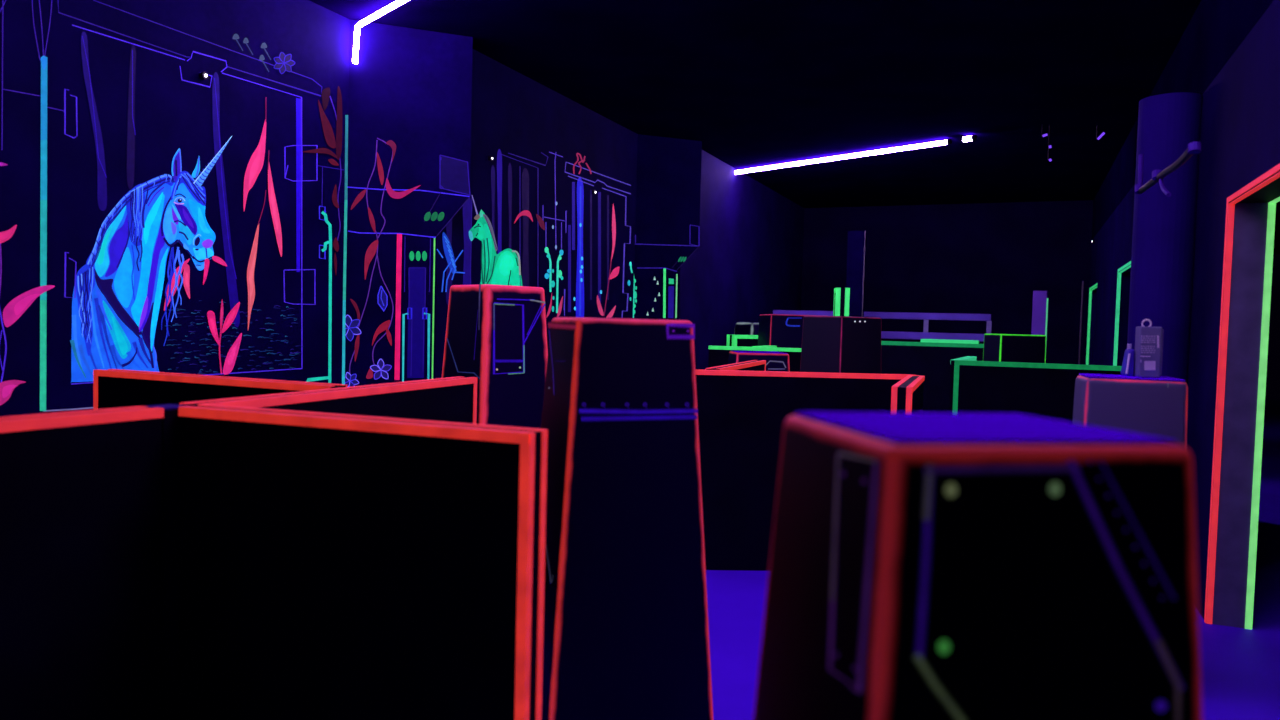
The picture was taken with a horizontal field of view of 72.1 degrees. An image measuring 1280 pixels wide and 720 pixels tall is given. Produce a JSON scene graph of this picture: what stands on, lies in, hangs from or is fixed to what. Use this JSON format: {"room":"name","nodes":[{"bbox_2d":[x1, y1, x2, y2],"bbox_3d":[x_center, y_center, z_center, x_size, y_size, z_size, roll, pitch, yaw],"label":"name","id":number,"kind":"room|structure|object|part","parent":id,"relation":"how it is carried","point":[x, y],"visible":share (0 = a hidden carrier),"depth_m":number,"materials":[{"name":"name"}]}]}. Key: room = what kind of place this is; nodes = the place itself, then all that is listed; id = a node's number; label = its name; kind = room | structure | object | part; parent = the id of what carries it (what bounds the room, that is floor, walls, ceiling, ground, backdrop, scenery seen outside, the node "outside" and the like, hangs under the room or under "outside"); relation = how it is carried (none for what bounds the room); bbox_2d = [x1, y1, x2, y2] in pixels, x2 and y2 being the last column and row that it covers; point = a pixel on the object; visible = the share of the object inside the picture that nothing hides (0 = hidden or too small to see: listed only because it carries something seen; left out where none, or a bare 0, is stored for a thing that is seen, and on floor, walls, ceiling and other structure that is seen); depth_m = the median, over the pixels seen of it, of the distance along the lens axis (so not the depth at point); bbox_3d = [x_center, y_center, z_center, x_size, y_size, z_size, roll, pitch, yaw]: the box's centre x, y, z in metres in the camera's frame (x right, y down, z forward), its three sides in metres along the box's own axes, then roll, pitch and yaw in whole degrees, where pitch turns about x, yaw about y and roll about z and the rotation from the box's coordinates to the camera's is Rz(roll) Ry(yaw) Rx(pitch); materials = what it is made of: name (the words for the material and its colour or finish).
{"room":"sports facility","nodes":[
{"label":"sports facility","id":0,"kind":"room"},
{"bbox_2d":[0,0,349,416],"bbox_3d":[-4.378,-0.485,1.447,0.200,3.620,10.856,3,3,23],"label":"wall","id":1,"kind":"structure","parent":0,"point":[172,113],"depth_m":5.12,"materials":[{"name":"black paint"}]},
{"bbox_2d":[0,162,54,405],"bbox_3d":[-3.023,-0.364,4.327,0.001,1.169,0.290,3,3,23],"label":"mural","id":2,"kind":"object","parent":1,"relation":"attached to","point":[16,307],"visible":1,"depth_m":4.27,"materials":[{"name":"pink paint"}]},
{"bbox_3d":[-3.070,-0.229,4.234,0.001,0.692,0.043,3,3,23],"label":"stem","id":3,"kind":"part","parent":2,"relation":"part of","materials":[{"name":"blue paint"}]},
{"bbox_2d":[0,0,92,411],"bbox_3d":[-2.961,-0.772,4.433,0.001,2.072,0.491,3,3,23],"label":"mural","id":4,"kind":"object","parent":1,"relation":"attached to","point":[43,202],"visible":1,"depth_m":4.39,"materials":[{"name":"blue paint"}]},
{"bbox_2d":[58,0,321,384],"bbox_3d":[-2.582,-0.955,5.288,0.006,2.118,1.824,3,3,23],"label":"mural","id":5,"kind":"object","parent":1,"relation":"attached to","point":[117,293],"visible":1,"depth_m":4.95,"materials":[{"name":"blue paint"}]},
{"bbox_3d":[-2.571,-0.104,5.397,0.001,0.381,0.028,3,3,23],"label":"stem","id":6,"kind":"part","parent":5,"relation":"part of","materials":[{"name":"pink paint"}]},
{"bbox_2d":[274,52,294,73],"bbox_3d":[-2.329,-1.944,5.769,0.001,0.153,0.187,3,3,23],"label":"flower","id":7,"kind":"object","parent":5,"relation":"on","point":[284,62],"depth_m":5.76,"materials":[{"name":"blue paint"}]},
{"bbox_3d":[-2.300,-1.174,5.922,0.001,1.161,0.053,3,3,23],"label":"door post","id":8,"kind":"part","parent":5,"relation":"part of","materials":[{"name":"blue paint"}]},
{"bbox_2d":[199,72,208,79],"bbox_3d":[-2.575,-1.679,5.199,0.034,0.043,0.043,3,3,23],"label":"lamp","id":9,"kind":"object","parent":1,"relation":"attached to","point":[203,75],"visible":1,"depth_m":5.19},
{"bbox_2d":[306,165,343,382],"bbox_3d":[-2.211,-0.597,6.184,0.001,1.529,0.346,3,3,23],"label":"mural","id":10,"kind":"object","parent":1,"relation":"attached to","point":[329,242],"visible":0.99,"depth_m":6.22,"materials":[{"name":"teal paint"}]},
{"bbox_2d":[303,86,347,383],"bbox_3d":[-2.207,-0.867,6.162,0.002,2.141,0.440,3,3,23],"label":"mural","id":11,"kind":"object","parent":1,"relation":"attached to","point":[327,129],"visible":1,"depth_m":6.26,"materials":[{"name":"teal paint"}]},
{"bbox_3d":[-2.158,-1.331,6.230,0.001,1.041,0.128,3,3,23],"label":"stem","id":12,"kind":"part","parent":11,"relation":"part of","materials":[{"name":"red paint"}]},
{"bbox_2d":[346,19,472,385],"bbox_3d":[-1.739,-0.633,6.603,0.882,3.620,0.120,1,3,-22],"label":"wall","id":13,"kind":"structure","parent":0,"point":[411,88],"depth_m":6.49,"materials":[{"name":"black paint"}]},
{"bbox_2d":[352,25,359,63],"bbox_3d":[-2.033,-2.255,6.302,0.050,0.264,0.070,1,3,-22],"label":"lamp","id":14,"kind":"object","parent":13,"relation":"attached to","point":[357,29],"visible":1,"depth_m":6.27,"materials":[{"name":"white plastic"}]},
{"bbox_2d":[345,138,420,386],"bbox_3d":[-1.915,-0.700,6.460,0.583,1.844,0.001,1,3,-22],"label":"mural","id":15,"kind":"object","parent":13,"relation":"attached to","point":[351,326],"visible":0.98,"depth_m":6.45,"materials":[{"name":"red paint"}]},
{"bbox_2d":[345,372,358,386],"bbox_3d":[-2.117,0.153,6.425,0.130,0.132,0.001,1,3,-22],"label":"flower","id":16,"kind":"object","parent":15,"relation":"on","point":[350,380],"depth_m":6.43,"materials":[{"name":"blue paint"}]},
{"bbox_2d":[345,315,360,340],"bbox_3d":[-2.117,-0.233,6.404,0.173,0.194,0.001,1,3,-22],"label":"flower","id":17,"kind":"object","parent":15,"relation":"on","point":[351,326],"depth_m":6.41,"materials":[{"name":"blue paint"}]},
{"bbox_3d":[-1.981,-0.918,6.423,0.138,1.373,0.001,1,3,-22],"label":"stem","id":18,"kind":"part","parent":15,"relation":"part of","materials":[{"name":"purple paint"}]},
{"bbox_2d":[370,359,391,379],"bbox_3d":[-1.914,0.067,6.500,0.155,0.157,0.001,1,3,-22],"label":"flower","id":19,"kind":"object","parent":15,"relation":"on","point":[380,370],"depth_m":6.50,"materials":[{"name":"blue paint"}]},
{"bbox_3d":[-1.893,-0.343,6.488,0.147,0.869,0.001,1,3,-22],"label":"stem","id":20,"kind":"part","parent":15,"relation":"part of","materials":[{"name":"purple paint"}]},
{"bbox_3d":[-1.872,-1.256,6.449,0.119,0.730,0.001,1,3,-22],"label":"stem","id":21,"kind":"part","parent":15,"relation":"part of","materials":[{"name":"purple paint"}]},
{"bbox_2d":[348,155,470,381],"bbox_3d":[-1.718,-0.687,6.539,0.898,1.706,0.002,1,3,-22],"label":"mural","id":22,"kind":"object","parent":13,"relation":"attached to","point":[453,172],"visible":0.98,"depth_m":6.58,"materials":[{"name":"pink paint"}]},
{"bbox_2d":[434,49,637,378],"bbox_3d":[-0.890,-0.684,8.337,0.200,3.620,3.651,3,3,23],"label":"wall","id":23,"kind":"structure","parent":0,"point":[512,112],"depth_m":8.08,"materials":[{"name":"black paint"}]},
{"bbox_2d":[437,149,547,304],"bbox_3d":[-1.187,-1.145,7.339,0.003,1.427,1.658,3,3,23],"label":"mural","id":24,"kind":"object","parent":23,"relation":"attached to","point":[502,268],"visible":0.92,"depth_m":7.30,"materials":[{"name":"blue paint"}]},
{"bbox_2d":[544,152,566,315],"bbox_3d":[-0.798,-1.178,8.234,0.001,1.523,0.474,3,3,23],"label":"mural","id":25,"kind":"object","parent":23,"relation":"attached to","point":[550,270],"visible":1,"depth_m":8.25,"materials":[{"name":"teal paint"}]},
{"bbox_2d":[546,153,630,317],"bbox_3d":[-0.479,-1.183,8.973,0.002,1.703,1.871,3,3,23],"label":"mural","id":26,"kind":"object","parent":23,"relation":"attached to","point":[579,308],"visible":1,"depth_m":8.78,"materials":[{"name":"blue paint"}]},
{"bbox_3d":[-0.342,-0.776,9.329,0.001,0.622,0.173,3,3,23],"label":"stem","id":27,"kind":"part","parent":26,"relation":"part of","materials":[{"name":"pink paint"}]},
{"bbox_2d":[628,262,636,317],"bbox_3d":[-0.103,-0.788,9.897,0.042,0.628,0.214,3,3,31],"label":"mural","id":28,"kind":"object","parent":23,"relation":"attached to","point":[630,263],"visible":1,"depth_m":9.97,"materials":[{"name":"teal paint"}]},
{"bbox_2d":[633,134,701,319],"bbox_3d":[0.278,-0.731,10.174,0.799,3.620,0.120,1,3,-22],"label":"wall","id":29,"kind":"structure","parent":0,"point":[668,187],"depth_m":10.06,"materials":[{"name":"black paint"}]},
{"bbox_2d":[635,225,699,317],"bbox_3d":[0.293,-1.026,10.095,0.845,1.088,0.002,1,3,-22],"label":"mural","id":30,"kind":"object","parent":29,"relation":"attached to","point":[671,281],"visible":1,"depth_m":10.13,"materials":[{"name":"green paint"}]},
{"bbox_2d":[676,150,803,369],"bbox_3d":[1.581,-0.817,13.018,0.200,3.620,6.100,3,3,23],"label":"wall","id":31,"kind":"structure","parent":0,"point":[747,263],"depth_m":12.10,"materials":[{"name":"grey paint"}]},
{"bbox_2d":[309,0,1279,253],"bbox_3d":[1.064,-2.456,7.402,30.000,0.100,29.000,1,2,0],"label":"ceiling","id":32,"kind":"structure","parent":0,"point":[760,83],"depth_m":7.39,"materials":[{"name":"black paint"}]},
{"bbox_2d":[357,0,408,27],"bbox_3d":[0.038,-2.233,3.947,0.036,0.036,6.170,-1,3,-41],"label":"recessed light","id":33,"kind":"object","parent":32,"relation":"in","point":[397,3],"visible":1,"depth_m":5.97,"materials":[{"name":"white plastic"}]},
{"bbox_2d":[735,139,951,173],"bbox_3d":[2.183,-2.476,10.952,0.060,0.060,3.598,-1,3,-43],"label":"lamp","id":34,"kind":"object","parent":32,"relation":"attached to","point":[948,141],"visible":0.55,"depth_m":10.56,"materials":[{"name":"white plastic"}]},
{"bbox_2d":[960,135,976,142],"bbox_3d":[3.531,-2.379,9.461,0.065,0.065,0.167,0,3,-37],"label":"lamp","id":35,"kind":"object","parent":32,"relation":"attached to","point":[973,137],"visible":1,"depth_m":9.44,"materials":[{"name":"white plastic"}]},
{"bbox_2d":[1041,124,1047,136],"bbox_3d":[4.101,-2.324,8.918,0.050,0.135,0.048,1,2,0],"label":"lamp","id":36,"kind":"object","parent":32,"relation":"hanging from","point":[1046,134],"visible":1,"depth_m":8.93,"materials":[{"name":"metal"}]},
{"bbox_2d":[1047,134,1051,160],"bbox_3d":[4.162,-2.200,8.923,0.035,0.380,0.048,1,2,0],"label":"lamp","id":37,"kind":"object","parent":32,"relation":"hanging from","point":[1050,159],"visible":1,"depth_m":8.94,"materials":[{"name":"black metal"}]},
{"bbox_2d":[1096,126,1104,139],"bbox_3d":[4.667,-2.303,8.918,0.075,0.147,0.048,1,2,0],"label":"lamp","id":38,"kind":"object","parent":32,"relation":"hanging from","point":[1103,133],"visible":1,"depth_m":8.92,"materials":[{"name":"metal"}]},
{"bbox_2d":[801,200,1092,364],"bbox_3d":[5.311,-0.796,14.836,5.200,3.620,0.200,3,3,23],"label":"wall","id":39,"kind":"structure","parent":0,"point":[977,258],"depth_m":14.65,"materials":[{"name":"paint"}]},
{"bbox_2d":[706,399,1279,719],"bbox_3d":[0.968,1.259,7.559,30.000,0.100,29.000,1,2,0],"label":"floor","id":40,"kind":"structure","parent":0,"point":[1240,667],"depth_m":4.33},
{"bbox_2d":[0,406,163,719],"bbox_3d":[-1.759,0.767,1.826,0.096,1.223,1.607,3,3,25],"label":"barricade","id":41,"kind":"object","parent":40,"relation":"on","point":[81,491],"visible":1,"depth_m":2.31,"materials":[{"name":"black laminate"}]},
{"bbox_2d":[148,404,187,719],"bbox_3d":[-1.395,0.744,2.592,0.094,1.223,0.089,3,3,25],"label":"post","id":42,"kind":"object","parent":40,"relation":"on","point":[170,422],"visible":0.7,"depth_m":2.55,"materials":[{"name":"black laminate"}]},
{"bbox_2d":[93,369,346,409],"bbox_3d":[-1.846,0.682,3.790,1.398,1.223,0.096,3,3,24],"label":"barricade","id":43,"kind":"object","parent":40,"relation":"on","point":[112,388],"visible":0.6,"depth_m":3.81,"materials":[{"name":"black laminate"}]},
{"bbox_2d":[180,376,476,423],"bbox_3d":[-1.097,0.716,3.441,0.096,1.223,1.630,2,3,19],"label":"barricade","id":44,"kind":"object","parent":40,"relation":"on","point":[450,399],"visible":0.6,"depth_m":3.52,"materials":[{"name":"black laminate"}]},
{"bbox_2d":[179,404,547,719],"bbox_3d":[-0.802,0.767,2.422,1.140,1.223,0.096,2,3,20],"label":"barricade","id":45,"kind":"object","parent":40,"relation":"on","point":[333,566],"visible":1,"depth_m":2.35,"materials":[{"name":"black laminate"}]},
{"bbox_2d":[442,284,547,428],"bbox_3d":[-0.853,0.415,5.156,0.584,1.693,0.584,-1,3,-43],"label":"padded obstacle","id":46,"kind":"object","parent":40,"relation":"on","point":[496,335],"visible":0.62,"depth_m":4.96,"materials":[{"name":"plastic"}]},
{"bbox_2d":[541,317,713,719],"bbox_3d":[-0.096,0.602,3.299,0.615,1.515,0.615,1,3,-18],"label":"padded obstacle","id":47,"kind":"object","parent":40,"relation":"on","point":[626,625],"visible":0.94,"depth_m":3.05,"materials":[{"name":"plastic"}]},
{"bbox_2d":[706,360,765,370],"bbox_3d":[0.705,0.638,6.408,0.096,1.223,1.669,2,3,18],"label":"barricade","id":48,"kind":"object","parent":40,"relation":"on","point":[753,365],"visible":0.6,"depth_m":6.46,"materials":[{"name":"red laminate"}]},
{"bbox_2d":[727,335,757,346],"bbox_3d":[1.230,0.394,10.575,0.464,1.389,0.126,-1,3,-41],"label":"barricade","id":49,"kind":"object","parent":40,"relation":"on","point":[732,340],"visible":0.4,"depth_m":10.45,"materials":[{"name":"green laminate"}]},
{"bbox_2d":[734,322,758,334],"bbox_3d":[1.490,0.277,11.593,0.519,1.550,0.519,0,3,-30],"label":"padded obstacle","id":50,"kind":"object","parent":40,"relation":"on","point":[741,328],"visible":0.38,"depth_m":11.38,"materials":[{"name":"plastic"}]},
{"bbox_2d":[708,346,800,371],"bbox_3d":[1.109,0.524,8.478,0.930,1.298,0.096,2,2,6],"label":"barricade","id":51,"kind":"object","parent":40,"relation":"on","point":[718,355],"visible":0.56,"depth_m":8.42,"materials":[{"name":"black laminate"}]},
{"bbox_2d":[728,350,789,371],"bbox_3d":[1.040,0.561,7.871,0.597,1.271,0.597,1,2,-3],"label":"padded obstacle","id":52,"kind":"object","parent":40,"relation":"on","point":[775,361],"visible":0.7,"depth_m":7.62,"materials":[{"name":"plastic"}]},
{"bbox_2d":[752,345,776,347],"bbox_3d":[1.234,0.510,8.853,0.096,1.302,0.601,2,3,22],"label":"barricade","id":53,"kind":"object","parent":40,"relation":"on","point":[766,345],"visible":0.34,"depth_m":8.72,"materials":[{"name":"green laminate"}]},
{"bbox_2d":[758,314,825,347],"bbox_3d":[1.649,0.323,9.651,0.684,1.631,0.684,1,2,-4],"label":"padded obstacle","id":54,"kind":"object","parent":40,"relation":"on","point":[779,330],"visible":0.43,"depth_m":9.31,"materials":[{"name":"plastic"}]},
{"bbox_2d":[695,369,919,570],"bbox_3d":[0.909,0.685,5.431,1.587,1.223,0.096,1,2,-3],"label":"barricade","id":55,"kind":"object","parent":40,"relation":"on","point":[742,415],"visible":0.47,"depth_m":5.37,"materials":[{"name":"black laminate"}]},
{"bbox_2d":[800,316,880,373],"bbox_3d":[1.370,0.490,6.086,0.442,1.580,0.442,0,3,-32],"label":"padded obstacle","id":56,"kind":"object","parent":40,"relation":"on","point":[830,344],"visible":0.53,"depth_m":5.91,"materials":[{"name":"plastic"}]},
{"bbox_2d":[833,288,849,315],"bbox_3d":[2.657,0.060,11.735,0.176,2.032,0.258,2,2,7],"label":"barricade","id":57,"kind":"object","parent":40,"relation":"on","point":[841,295],"visible":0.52,"depth_m":11.58,"materials":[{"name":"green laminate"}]},
{"bbox_3d":[2.657,0.062,11.735,0.170,2.029,0.252,2,2,7],"label":"panel","id":58,"kind":"part","parent":57,"relation":"part of","materials":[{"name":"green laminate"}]},
{"bbox_2d":[846,231,866,316],"bbox_3d":[3.175,-0.430,13.030,0.256,2.929,0.202,3,3,23],"label":"post","id":59,"kind":"object","parent":40,"relation":"on","point":[856,249],"visible":0.47,"depth_m":12.90,"materials":[{"name":"paint"}]},
{"bbox_3d":[3.248,-0.423,12.900,0.014,2.929,0.020,2,2,15],"label":"edge trim","id":60,"kind":"part","parent":59,"relation":"part of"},
{"bbox_2d":[773,310,991,343],"bbox_3d":[3.428,0.136,13.618,3.682,1.763,0.120,2,3,21],"label":"barrier","id":61,"kind":"object","parent":40,"relation":"on","point":[885,335],"visible":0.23,"depth_m":13.23,"materials":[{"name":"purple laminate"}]},
{"bbox_3d":[3.444,-0.695,13.585,3.671,0.100,0.120,2,3,21],"label":"rail","id":62,"kind":"part","parent":61,"relation":"part of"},
{"bbox_3d":[3.409,0.337,13.605,3.671,1.360,0.070,2,3,21],"label":"panel","id":63,"kind":"part","parent":61,"relation":"part of","materials":[{"name":"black laminate"}]},
{"bbox_3d":[3.433,-0.397,13.588,3.671,0.110,0.100,2,3,21],"label":"rail","id":64,"kind":"part","parent":61,"relation":"part of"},
{"bbox_2d":[891,375,924,411],"bbox_3d":[1.468,0.723,4.860,0.096,1.223,1.201,2,3,21],"label":"barricade","id":65,"kind":"object","parent":40,"relation":"on","point":[907,394],"visible":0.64,"depth_m":4.35,"materials":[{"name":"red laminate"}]},
{"bbox_2d":[881,341,983,412],"bbox_3d":[3.905,0.415,12.374,1.907,1.334,0.096,2,2,15],"label":"barricade","id":66,"kind":"object","parent":40,"relation":"on","point":[931,360],"visible":0.24,"depth_m":12.28,"materials":[{"name":"black laminate"}]},
{"bbox_2d":[921,339,978,343],"bbox_3d":[4.427,0.395,12.673,0.781,1.375,0.096,2,2,15],"label":"barricade","id":67,"kind":"object","parent":40,"relation":"on","point":[922,340],"visible":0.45,"depth_m":12.60,"materials":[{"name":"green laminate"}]},
{"bbox_2d":[949,356,976,412],"bbox_3d":[3.374,0.590,9.218,0.096,1.223,1.617,3,3,26],"label":"barricade","id":68,"kind":"object","parent":40,"relation":"on","point":[969,358],"visible":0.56,"depth_m":8.49,"materials":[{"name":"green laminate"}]},
{"bbox_2d":[753,412,1201,719],"bbox_3d":[0.413,0.773,1.187,0.535,1.378,0.487,1,2,-11],"label":"padded obstacle","id":69,"kind":"object","parent":40,"relation":"on","point":[923,565],"visible":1,"depth_m":1.00,"materials":[{"name":"plastic"}]},
{"bbox_2d":[983,334,1045,362],"bbox_3d":[4.419,0.436,10.451,0.589,1.481,0.429,1,2,-6],"label":"padded obstacle","id":70,"kind":"object","parent":40,"relation":"on","point":[997,347],"visible":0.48,"depth_m":10.23,"materials":[{"name":"plastic"}]},
{"bbox_2d":[952,360,1121,421],"bbox_3d":[3.671,0.640,8.214,1.430,1.223,0.096,2,3,18],"label":"barricade","id":71,"kind":"object","parent":40,"relation":"on","point":[1045,390],"visible":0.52,"depth_m":8.20,"materials":[{"name":"black laminate"}]},
{"bbox_2d":[1031,291,1047,338],"bbox_3d":[4.961,0.154,10.976,0.180,2.028,0.056,3,3,39],"label":"panel board","id":72,"kind":"object","parent":40,"relation":"on","point":[1040,298],"visible":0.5,"depth_m":10.92,"materials":[{"name":"paint"}]},
{"bbox_2d":[1078,281,1083,363],"bbox_3d":[6.192,0.015,12.405,0.100,2.250,0.100,1,2,0],"label":"rail","id":73,"kind":"object","parent":40,"relation":"on","point":[1082,281],"visible":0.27,"depth_m":12.38,"materials":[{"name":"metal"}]},
{"bbox_2d":[1072,373,1187,447],"bbox_3d":[2.118,0.732,3.864,0.442,1.323,0.352,2,3,18],"label":"padded obstacle","id":74,"kind":"object","parent":40,"relation":"on","point":[1155,407],"visible":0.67,"depth_m":3.70,"materials":[{"name":"plastic"}]},
{"bbox_2d":[1121,344,1134,375],"bbox_3d":[2.159,-0.001,3.894,0.035,0.141,0.127,2,3,19],"label":"bottle","id":75,"kind":"object","parent":74,"relation":"on","point":[1127,369],"visible":1,"depth_m":3.85,"materials":[{"name":"plastic"}]},
{"bbox_2d":[1134,319,1163,377],"bbox_3d":[2.203,-0.052,3.807,0.093,0.252,0.106,2,3,18],"label":"supplies","id":76,"kind":"object","parent":74,"relation":"on","point":[1148,355],"visible":1,"depth_m":3.77,"materials":[{"name":"grey plastic"}]},
{"bbox_3d":[2.181,0.024,3.764,0.044,0.042,0.001,2,3,18],"label":"label plate","id":77,"kind":"part","parent":76,"relation":"part of","materials":[{"name":"white paper"}]},
{"bbox_2d":[1086,0,1279,618],"bbox_3d":[3.855,-0.152,6.248,0.200,2.980,16.746,3,3,23],"label":"wall","id":78,"kind":"structure","parent":0,"point":[1240,124],"depth_m":4.87,"materials":[{"name":"grey paint"}]},
{"bbox_2d":[1086,284,1096,364],"bbox_3d":[6.742,0.007,13.161,0.034,2.230,1.530,3,3,23],"label":"door","id":79,"kind":"structure","parent":78,"relation":"in","point":[1093,286],"depth_m":13.80,"materials":[{"name":"green paint"}]},
{"bbox_2d":[1113,261,1130,365],"bbox_3d":[4.878,0.140,8.863,0.034,2.230,2.030,3,3,23],"label":"door","id":80,"kind":"structure","parent":78,"relation":"in","point":[1128,263],"depth_m":9.73,"materials":[{"name":"green paint"}]},
{"bbox_2d":[1127,92,1201,382],"bbox_3d":[3.272,-0.139,5.558,0.341,2.980,0.341,1,2,0],"label":"column","id":81,"kind":"structure","parent":78,"relation":"attached to","point":[1163,236],"depth_m":5.39,"materials":[{"name":"paint"}]},
{"bbox_2d":[1135,142,1200,196],"bbox_3d":[2.553,-0.978,4.330,0.064,0.447,2.114,3,3,24],"label":"bracket","id":82,"kind":"object","parent":81,"relation":"attached to","point":[1158,175],"visible":1,"depth_m":4.19,"materials":[{"name":"metal"}]},
{"bbox_2d":[1091,0,1273,240],"bbox_3d":[3.971,-1.957,6.142,0.350,0.640,16.746,3,3,23],"label":"trim","id":83,"kind":"structure","parent":78,"relation":"attached to","point":[1216,29],"depth_m":5.65,"materials":[{"name":"black paint"}]},
{"bbox_2d":[1204,164,1279,629],"bbox_3d":[2.788,0.297,3.826,0.208,2.230,1.630,3,3,23],"label":"door","id":84,"kind":"structure","parent":78,"relation":"in","point":[1250,217],"depth_m":4.54,"materials":[{"name":"laminate"}]}
]}

